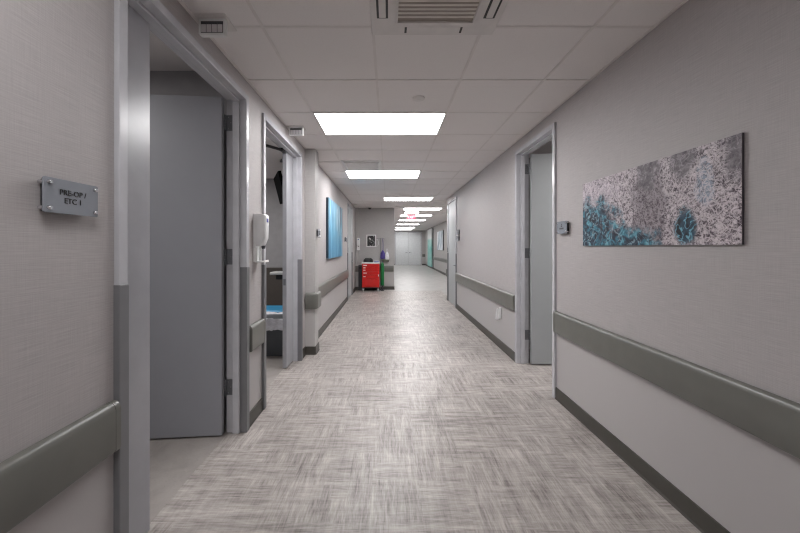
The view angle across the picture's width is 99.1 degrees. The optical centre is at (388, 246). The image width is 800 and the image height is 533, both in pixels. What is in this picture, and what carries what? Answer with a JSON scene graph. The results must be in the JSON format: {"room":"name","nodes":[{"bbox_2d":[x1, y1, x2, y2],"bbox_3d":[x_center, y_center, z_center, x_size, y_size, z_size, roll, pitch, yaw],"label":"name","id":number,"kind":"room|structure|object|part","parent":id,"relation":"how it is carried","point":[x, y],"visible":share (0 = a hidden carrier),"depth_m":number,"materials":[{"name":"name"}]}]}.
{"room":"hospital interior","nodes":[
{"label":"hospital interior","id":0,"kind":"room"},
{"bbox_2d":[150,31,193,70],"bbox_3d":[-2.688,-1.409,1.440,3.025,0.050,2.640,0,0,0],"label":"ceiling","id":1,"kind":"structure","parent":0,"point":[162,58],"depth_m":2.52,"materials":[{"name":"paint"}]},
{"bbox_2d":[0,0,354,532],"bbox_3d":[-1.123,0.058,3.325,0.125,2.596,15.050,0,0,0],"label":"wall","id":2,"kind":"structure","parent":0,"point":[57,56],"depth_m":1.11,"materials":[{"name":"paint"}]},
{"bbox_2d":[0,400,120,532],"bbox_3d":[-1.042,0.679,-1.435,0.037,0.192,5.490,0,0,0],"label":"rail","id":3,"kind":"object","parent":2,"relation":"attached to","point":[30,478],"visible":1,"depth_m":1.05,"materials":[{"name":"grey plastic"}]},
{"bbox_2d":[37,176,97,216],"bbox_3d":[-1.041,-0.159,1.112,0.040,0.108,0.190,0,0,0],"label":"door sign","id":4,"kind":"object","parent":2,"relation":"attached to","point":[60,196],"visible":1,"depth_m":1.09,"materials":[{"name":"grey plastic"}]},
{"bbox_2d":[113,0,249,532],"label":"door","id":5,"kind":"structure","parent":2,"relation":"in","point":[169,381],"depth_m":2.40,"materials":[{"name":"silver metal"}]},
{"bbox_2d":[250,318,264,351],"bbox_3d":[-1.042,0.691,2.688,0.037,0.201,0.285,0,0,0],"label":"rail","id":6,"kind":"object","parent":2,"relation":"attached to","point":[257,329],"visible":0.85,"depth_m":2.65,"materials":[{"name":"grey plastic"}]},
{"bbox_2d":[253,214,268,261],"bbox_3d":[-1.013,-0.070,2.712,0.098,0.382,0.096,0,0,0],"label":"dispenser","id":7,"kind":"object","parent":2,"relation":"attached to","point":[260,221],"visible":1,"depth_m":2.67,"materials":[{"name":"white plastic"}]},
{"bbox_3d":[-1.055,-0.071,2.712,0.014,0.380,0.096,0,0,0],"label":"plate","id":8,"kind":"part","parent":7,"relation":"part of","materials":[{"name":"white plastic"}]},
{"bbox_2d":[255,248,268,261],"bbox_3d":[-1.011,0.065,2.712,0.078,0.112,0.088,0,0,0],"label":"drip tray","id":9,"kind":"object","parent":7,"relation":"on","point":[257,250],"depth_m":2.68,"materials":[{"name":"white plastic"}]},
{"bbox_2d":[178,0,355,207],"bbox_3d":[-1.050,-1.238,3.325,0.020,0.005,15.050,0,0,0],"label":"trim","id":10,"kind":"structure","parent":2,"relation":"attached to","point":[181,2],"depth_m":2.43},
{"bbox_2d":[262,113,302,409],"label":"door frame","id":11,"kind":"structure","parent":2,"relation":"in","point":[292,157],"depth_m":3.86,"materials":[{"name":"silver metal"}]},
{"bbox_3d":[-1.321,-1.050,3.470,0.159,0.044,1.167,0,0,22],"label":"stop arm","id":12,"kind":"part","parent":11,"relation":"part of","materials":[{"name":"black plastic"}]},
{"bbox_2d":[250,286,394,426],"bbox_3d":[-0.440,1.305,10.650,1.241,0.102,29.700,0,0,0],"label":"baseboard","id":13,"kind":"structure","parent":2,"relation":"attached to","point":[257,409],"depth_m":4.33,"materials":[{"name":"grey rubber"}]},
{"bbox_2d":[318,270,348,297],"bbox_3d":[-1.042,0.673,6.585,0.037,0.207,4.110,0,0,0],"label":"rail","id":14,"kind":"object","parent":2,"relation":"attached to","point":[327,286],"visible":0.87,"depth_m":6.18,"materials":[{"name":"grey plastic"}]},
{"bbox_2d":[326,197,341,258],"bbox_3d":[-1.039,-0.319,6.580,0.048,1.030,1.700,0,0,0],"label":"painting","id":15,"kind":"object","parent":2,"relation":"attached to","point":[333,211],"visible":1,"depth_m":6.24,"materials":[{"name":"blue fabric"}]},
{"bbox_2d":[347,203,352,297],"bbox_3d":[-1.097,0.118,9.200,0.181,2.475,1.106,0,0,0],"label":"door","id":16,"kind":"structure","parent":2,"relation":"in","point":[349,208],"depth_m":9.19,"materials":[{"name":"silver metal"}]},
{"bbox_3d":[-1.113,0.118,9.200,0.147,2.475,1.100,0,0,0],"label":"frame","id":17,"kind":"part","parent":16,"relation":"part of","materials":[{"name":"silver metal"}]},
{"bbox_2d":[150,71,226,419],"bbox_3d":[-2.728,-0.014,1.440,3.105,2.740,2.640,0,0,0],"label":"wall","id":18,"kind":"structure","parent":0,"point":[181,83],"depth_m":2.68,"materials":[{"name":"paint"}]},
{"bbox_2d":[266,179,282,266],"bbox_3d":[-2.728,0.056,4.500,3.105,2.600,3.560,0,0,0],"label":"wall","id":19,"kind":"structure","parent":0,"point":[274,209],"depth_m":6.20,"materials":[{"name":"paint"}]},
{"bbox_2d":[266,267,282,304],"bbox_3d":[-2.315,0.864,6.179,1.390,0.985,0.039,0,0,0],"label":"wall panel","id":20,"kind":"object","parent":19,"relation":"attached to","point":[274,288],"visible":0.02,"depth_m":6.17,"materials":[{"name":"brown laminate"}]},
{"bbox_2d":[270,271,282,279],"bbox_3d":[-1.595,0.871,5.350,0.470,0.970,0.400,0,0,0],"label":"keyboard tray","id":21,"kind":"object","parent":20,"relation":"attached to","point":[279,274],"visible":0.27,"depth_m":5.23,"materials":[{"name":"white plastic"}]},
{"bbox_2d":[305,149,317,345],"bbox_3d":[-1.010,0.058,4.400,0.160,2.596,0.200,0,0,0],"label":"wall column","id":22,"kind":"structure","parent":0,"point":[311,155],"depth_m":4.30,"materials":[{"name":"beige paint"}]},
{"bbox_2d":[305,291,320,308],"bbox_3d":[-0.972,0.681,4.382,0.156,0.200,0.236,0,0,0],"label":"rail","id":23,"kind":"object","parent":22,"relation":"attached to","point":[312,300],"visible":1,"depth_m":4.27,"materials":[{"name":"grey plastic"}]},
{"bbox_2d":[316,229,320,237],"bbox_3d":[-0.911,-0.177,4.405,0.040,0.110,0.120,0,0,0],"label":"door sign","id":24,"kind":"object","parent":22,"relation":"attached to","point":[317,230],"visible":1,"depth_m":4.37,"materials":[{"name":"grey plastic"}]},
{"bbox_2d":[355,208,393,286],"bbox_3d":[-0.510,0.058,18.125,1.350,2.596,14.750,0,0,0],"label":"wall","id":25,"kind":"structure","parent":0,"point":[379,222],"depth_m":10.85,"materials":[{"name":"beige paint"}]},
{"bbox_2d":[357,238,359,249],"bbox_3d":[-0.962,-0.093,10.703,0.096,0.382,0.098,0,0,0],"label":"dispenser","id":26,"kind":"object","parent":25,"relation":"attached to","point":[358,239],"visible":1,"depth_m":10.66,"materials":[{"name":"white plastic"}]},
{"bbox_2d":[366,235,375,246],"bbox_3d":[-0.567,-0.196,10.837,0.306,0.390,0.024,0,0,0],"label":"picture frame","id":27,"kind":"object","parent":25,"relation":"attached to","point":[370,239],"visible":0.91,"depth_m":10.84,"materials":[{"name":"white plastic"}]},
{"bbox_2d":[367,236,374,245],"bbox_3d":[-0.567,-0.196,10.843,0.246,0.330,0.010,0,0,0],"label":"print","id":28,"kind":"object","parent":27,"relation":"attached to","point":[370,239],"depth_m":10.84},
{"bbox_2d":[355,266,393,271],"bbox_3d":[-0.458,0.686,10.782,1.205,0.190,0.136,0,0,0],"label":"rail","id":29,"kind":"object","parent":25,"relation":"attached to","point":[386,268],"visible":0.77,"depth_m":10.81,"materials":[{"name":"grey plastic"}]},
{"bbox_3d":[-0.100,0.439,10.790,0.220,0.075,0.119,0,0,0],"label":"wall shelf","id":30,"kind":"object","parent":25,"relation":"attached to","visible":0},
{"bbox_2d":[385,249,388,259],"bbox_3d":[-0.061,0.227,10.792,0.138,0.355,0.087,0,0,0],"label":"plastic bag","id":31,"kind":"object","parent":30,"relation":"on","point":[386,254],"visible":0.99,"depth_m":10.76,"materials":[{"name":"white plastic"}]},
{"bbox_2d":[394,230,424,263],"bbox_3d":[1.442,0.058,25.560,2.555,2.596,0.120,0,0,0],"label":"wall","id":32,"kind":"structure","parent":0,"point":[422,231],"depth_m":25.50,"materials":[{"name":"paint"}]},
{"bbox_2d":[395,232,421,264],"bbox_3d":[1.440,0.106,25.532,2.040,2.500,0.177,0,0,0],"label":"door","id":33,"kind":"structure","parent":32,"relation":"in","point":[408,245],"depth_m":25.51,"materials":[{"name":"silver metal"}]},
{"bbox_2d":[147,265,700,532],"bbox_3d":[0.200,1.381,10.700,8.800,0.050,29.800,0,0,0],"label":"floor","id":34,"kind":"structure","parent":0,"point":[406,417],"depth_m":2.26,"materials":[{"name":"laminate"}]},
{"bbox_2d":[266,312,282,355],"bbox_3d":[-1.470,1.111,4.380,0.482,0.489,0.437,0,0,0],"label":"bed","id":35,"kind":"object","parent":34,"relation":"on","point":[274,320],"visible":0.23,"depth_m":4.21,"materials":[{"name":"grey plastic"}]},
{"bbox_2d":[266,305,282,312],"bbox_3d":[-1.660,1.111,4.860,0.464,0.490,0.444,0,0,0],"label":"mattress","id":36,"kind":"object","parent":35,"relation":"on","point":[269,308],"visible":0.08,"depth_m":4.80,"materials":[{"name":"blue fabric"}]},
{"bbox_2d":[358,265,361,289],"bbox_3d":[-0.905,0.961,10.698,0.110,0.790,0.033,0,0,0],"label":"backboard","id":37,"kind":"object","parent":34,"relation":"on","point":[359,266],"visible":1,"depth_m":10.69,"materials":[{"name":"grey plastic"}]},
{"bbox_2d":[362,262,379,290],"bbox_3d":[-0.560,0.913,10.585,0.554,0.883,0.463,0,0,0],"label":"cart","id":38,"kind":"object","parent":34,"relation":"on","point":[370,271],"visible":1,"depth_m":10.37,"materials":[{"name":"red metal"}]},
{"bbox_2d":[363,258,372,261],"bbox_3d":[-0.640,0.403,10.550,0.290,0.134,0.201,0,0,0],"label":"defibrillator","id":39,"kind":"object","parent":38,"relation":"on","point":[365,259],"visible":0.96,"depth_m":10.45,"materials":[{"name":"black plastic"}]},
{"bbox_3d":[-0.560,1.084,10.381,0.506,0.232,0.022,0,0,0],"label":"drawer","id":40,"kind":"part","parent":38,"relation":"part of","materials":[{"name":"red metal"}]},
{"bbox_3d":[-0.560,0.904,10.381,0.506,0.108,0.022,0,0,0],"label":"drawer","id":41,"kind":"part","parent":38,"relation":"part of","materials":[{"name":"red metal"}]},
{"bbox_3d":[-0.560,0.794,10.381,0.506,0.092,0.022,0,0,0],"label":"drawer","id":42,"kind":"part","parent":38,"relation":"part of","materials":[{"name":"red metal"}]},
{"bbox_3d":[-0.560,0.559,10.381,0.506,0.078,0.022,0,0,0],"label":"drawer","id":43,"kind":"part","parent":38,"relation":"part of","materials":[{"name":"red metal"}]},
{"bbox_2d":[362,262,379,263],"bbox_3d":[-0.560,0.488,10.585,0.554,0.035,0.450,0,0,0],"label":"countertop","id":44,"kind":"structure","parent":38,"relation":"on","point":[362,262],"depth_m":10.37,"materials":[{"name":"white plastic"}]},
{"bbox_2d":[377,238,383,289],"bbox_3d":[-0.268,0.536,10.710,0.288,1.640,0.024,0,0,0],"label":"pole","id":45,"kind":"object","parent":34,"relation":"on","point":[377,238],"visible":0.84,"depth_m":10.70,"materials":[{"name":"metal"}]},
{"bbox_2d":[380,239,384,258],"bbox_3d":[-0.200,0.058,10.702,0.154,0.644,0.108,0,0,0],"label":"drawstring bag","id":46,"kind":"object","parent":45,"relation":"hanging from","point":[382,256],"visible":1,"depth_m":10.67,"materials":[{"name":"purple fabric"}]},
{"bbox_2d":[380,260,383,290],"bbox_3d":[-0.205,0.885,10.600,0.120,0.941,0.120,0,0,0],"label":"cylinder","id":47,"kind":"object","parent":34,"relation":"on","point":[382,264],"visible":1,"depth_m":10.55,"materials":[{"name":"green paint"}]},
{"bbox_2d":[182,0,682,229],"bbox_3d":[-0.677,-1.268,10.700,7.045,0.064,30.000,0,0,0],"label":"ceiling","id":48,"kind":"structure","parent":0,"point":[305,58],"depth_m":2.44,"materials":[{"name":"tile"}]},
{"bbox_2d":[193,14,236,37],"bbox_3d":[-0.955,-1.193,1.883,0.170,0.094,0.145,0,0,0],"label":"light","id":49,"kind":"object","parent":48,"relation":"attached to","point":[210,25],"visible":1,"depth_m":1.84,"materials":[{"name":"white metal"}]},
{"bbox_2d":[274,159,282,203],"bbox_3d":[-1.536,-0.947,4.911,0.188,0.594,0.600,0,0,-24],"label":"television","id":50,"kind":"object","parent":48,"relation":"attached to","point":[278,179],"visible":0.62,"depth_m":4.83,"materials":[{"name":"grey plastic"}]},
{"bbox_2d":[287,125,306,135],"bbox_3d":[-0.955,-1.193,3.542,0.170,0.094,0.145,0,0,0],"label":"light","id":51,"kind":"object","parent":48,"relation":"attached to","point":[294,130],"visible":1,"depth_m":3.50,"materials":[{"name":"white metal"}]},
{"bbox_3d":[-0.955,-1.237,3.542,0.170,0.006,0.145,0,0,0],"label":"mounting plate","id":52,"kind":"part","parent":51,"relation":"part of","materials":[{"name":"white metal"}]},
{"bbox_2d":[341,160,381,170],"bbox_3d":[-0.400,-1.225,5.170,0.570,0.030,0.570,0,0,0],"label":"ceiling vent","id":53,"kind":"object","parent":48,"relation":"in","point":[350,165],"visible":1,"depth_m":5.08,"materials":[{"name":"white plastic"}]},
{"bbox_2d":[313,113,445,134],"bbox_3d":[-0.085,-1.237,3.442,1.230,0.010,0.605,0,0,0],"label":"recessed light","id":54,"kind":"object","parent":48,"relation":"in","point":[330,123],"visible":1,"depth_m":3.41,"materials":[{"name":"white plastic"}]},
{"bbox_2d":[345,170,420,177],"bbox_3d":[-0.100,-1.237,5.822,1.230,0.010,0.605,0,0,0],"label":"recessed light","id":55,"kind":"object","parent":48,"relation":"in","point":[386,173],"visible":1,"depth_m":5.80,"materials":[{"name":"white plastic"}]},
{"bbox_2d":[384,197,433,200],"bbox_3d":[0.490,-1.237,8.800,1.240,0.010,0.600,0,0,0],"label":"recessed light","id":56,"kind":"object","parent":48,"relation":"in","point":[385,198],"visible":1,"depth_m":8.68,"materials":[{"name":"white plastic"}]},
{"bbox_2d":[407,214,415,219],"bbox_3d":[0.835,-1.130,12.750,0.310,0.222,0.050,0,0,0],"label":"exit sign","id":57,"kind":"object","parent":48,"relation":"hanging from","point":[409,216],"visible":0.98,"depth_m":12.74,"materials":[{"name":"red"}]},
{"bbox_2d":[412,95,424,101],"bbox_3d":[0.247,-1.233,2.840,0.104,0.020,0.104,0,0,0],"label":"sprinkler","id":58,"kind":"object","parent":48,"relation":"attached to","point":[418,98],"visible":1,"depth_m":2.82,"materials":[{"name":"white metal"}]},
{"bbox_2d":[403,208,441,209],"bbox_3d":[1.080,-1.237,11.085,1.220,0.010,0.610,0,0,0],"label":"recessed light","id":59,"kind":"object","parent":48,"relation":"in","point":[404,208],"visible":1,"depth_m":10.93,"materials":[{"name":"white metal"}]},
{"bbox_2d":[369,0,508,34],"bbox_3d":[0.250,-1.228,1.630,0.700,0.024,0.700,0,0,0],"label":"ceiling vent","id":60,"kind":"object","parent":48,"relation":"attached to","point":[388,17],"depth_m":1.81,"materials":[{"name":"white metal"}]},
{"bbox_3d":[0.250,-1.222,1.630,0.430,0.012,0.470,0,0,0],"label":"grille frame","id":61,"kind":"part","parent":60,"relation":"part of","materials":[{"name":"white metal"}]},
{"bbox_2d":[425,221,446,272],"bbox_3d":[2.232,0.058,17.130,1.225,2.596,16.940,0,0,0],"label":"wall","id":62,"kind":"structure","parent":0,"point":[439,265],"depth_m":19.12,"materials":[{"name":"paint"}]},
{"bbox_2d":[428,227,431,266],"bbox_3d":[2.656,-0.002,22.200,0.112,2.476,2.200,0,0,0],"label":"door","id":63,"kind":"structure","parent":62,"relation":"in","point":[429,230],"depth_m":21.53,"materials":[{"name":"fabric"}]},
{"bbox_2d":[425,264,445,274],"bbox_3d":[2.712,1.305,17.150,0.016,0.102,16.700,0,0,0],"label":"baseboard","id":64,"kind":"structure","parent":62,"relation":"attached to","point":[425,264],"depth_m":19.07,"materials":[{"name":"grey rubber"}]},
{"bbox_2d":[433,256,446,262],"bbox_3d":[2.702,0.661,14.850,0.036,0.190,11.900,0,0,0],"label":"rail","id":65,"kind":"object","parent":62,"relation":"attached to","point":[434,257],"visible":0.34,"depth_m":17.77,"materials":[{"name":"grey plastic"}]},
{"bbox_2d":[437,230,443,249],"bbox_3d":[2.696,-0.334,17.900,0.053,1.000,2.000,0,0,0],"label":"painting","id":66,"kind":"object","parent":62,"relation":"attached to","point":[440,235],"visible":1,"depth_m":17.68,"materials":[{"name":"fabric"}]},
{"bbox_2d":[529,158,529,343],"bbox_3d":[3.147,0.046,3.175,3.065,2.620,3.310,0,0,0],"label":"wall","id":67,"kind":"structure","parent":0,"point":[529,158],"depth_m":4.75,"materials":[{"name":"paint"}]},
{"bbox_2d":[447,0,799,532],"bbox_3d":[1.562,0.058,2.300,0.125,2.596,13.000,0,0,0],"label":"wall","id":68,"kind":"structure","parent":0,"point":[712,70],"depth_m":1.71,"materials":[{"name":"paint"}]},
{"bbox_2d":[447,196,456,307],"bbox_3d":[1.536,0.118,8.110,0.181,2.475,1.126,0,0,0],"label":"door","id":69,"kind":"structure","parent":68,"relation":"in","point":[451,205],"depth_m":8.08,"materials":[{"name":"silver metal"}]},
{"bbox_3d":[1.554,0.118,8.110,0.147,2.475,1.120,0,0,0],"label":"frame","id":70,"kind":"part","parent":69,"relation":"part of","materials":[{"name":"silver metal"}]},
{"bbox_2d":[455,273,514,311],"bbox_3d":[1.482,0.664,5.772,0.037,0.199,3.495,0,0,0],"label":"rail","id":71,"kind":"object","parent":68,"relation":"attached to","point":[506,299],"visible":0.91,"depth_m":4.97,"materials":[{"name":"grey plastic"}]},
{"bbox_2d":[498,307,501,318],"bbox_3d":[1.475,0.881,4.545,0.042,0.150,0.031,0,0,0],"label":"plug","id":72,"kind":"object","parent":68,"relation":"attached to","point":[499,311],"visible":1,"depth_m":4.53,"materials":[{"name":"white plastic"}]},
{"bbox_2d":[515,122,556,397],"bbox_3d":[1.990,0.118,3.534,1.020,2.475,0.962,0,0,0],"label":"door","id":73,"kind":"structure","parent":68,"relation":"in","point":[542,168],"depth_m":3.91,"materials":[{"name":"silver metal"}]},
{"bbox_2d":[556,221,569,233],"bbox_3d":[1.481,-0.166,2.905,0.040,0.106,0.165,0,0,0],"label":"door sign","id":74,"kind":"object","parent":68,"relation":"attached to","point":[562,226],"visible":1,"depth_m":2.89,"materials":[{"name":"grey plastic"}]},
{"bbox_2d":[447,0,687,198],"bbox_3d":[1.490,-1.238,2.300,0.020,0.005,13.000,0,0,0],"label":"trim","id":75,"kind":"structure","parent":68,"relation":"attached to","point":[683,1],"depth_m":2.37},
{"bbox_2d":[456,304,730,532],"bbox_3d":[1.492,1.305,2.300,0.016,0.102,13.000,0,0,0],"label":"baseboard","id":76,"kind":"structure","parent":68,"relation":"attached to","point":[683,504],"depth_m":2.05,"materials":[{"name":"grey rubber"}]},
{"bbox_2d":[583,133,743,245],"bbox_3d":[1.495,-0.246,2.026,0.016,0.472,1.178,0,0,0],"label":"painting","id":77,"kind":"object","parent":68,"relation":"attached to","point":[695,196],"visible":1,"depth_m":1.77,"materials":[{"name":"fabric"}]},
{"bbox_2d":[553,311,799,458],"bbox_3d":[1.482,0.666,-0.566,0.037,0.196,7.228,0,0,0],"label":"rail","id":78,"kind":"object","parent":68,"relation":"attached to","point":[772,418],"visible":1,"depth_m":1.60,"materials":[{"name":"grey plastic"}]}
]}

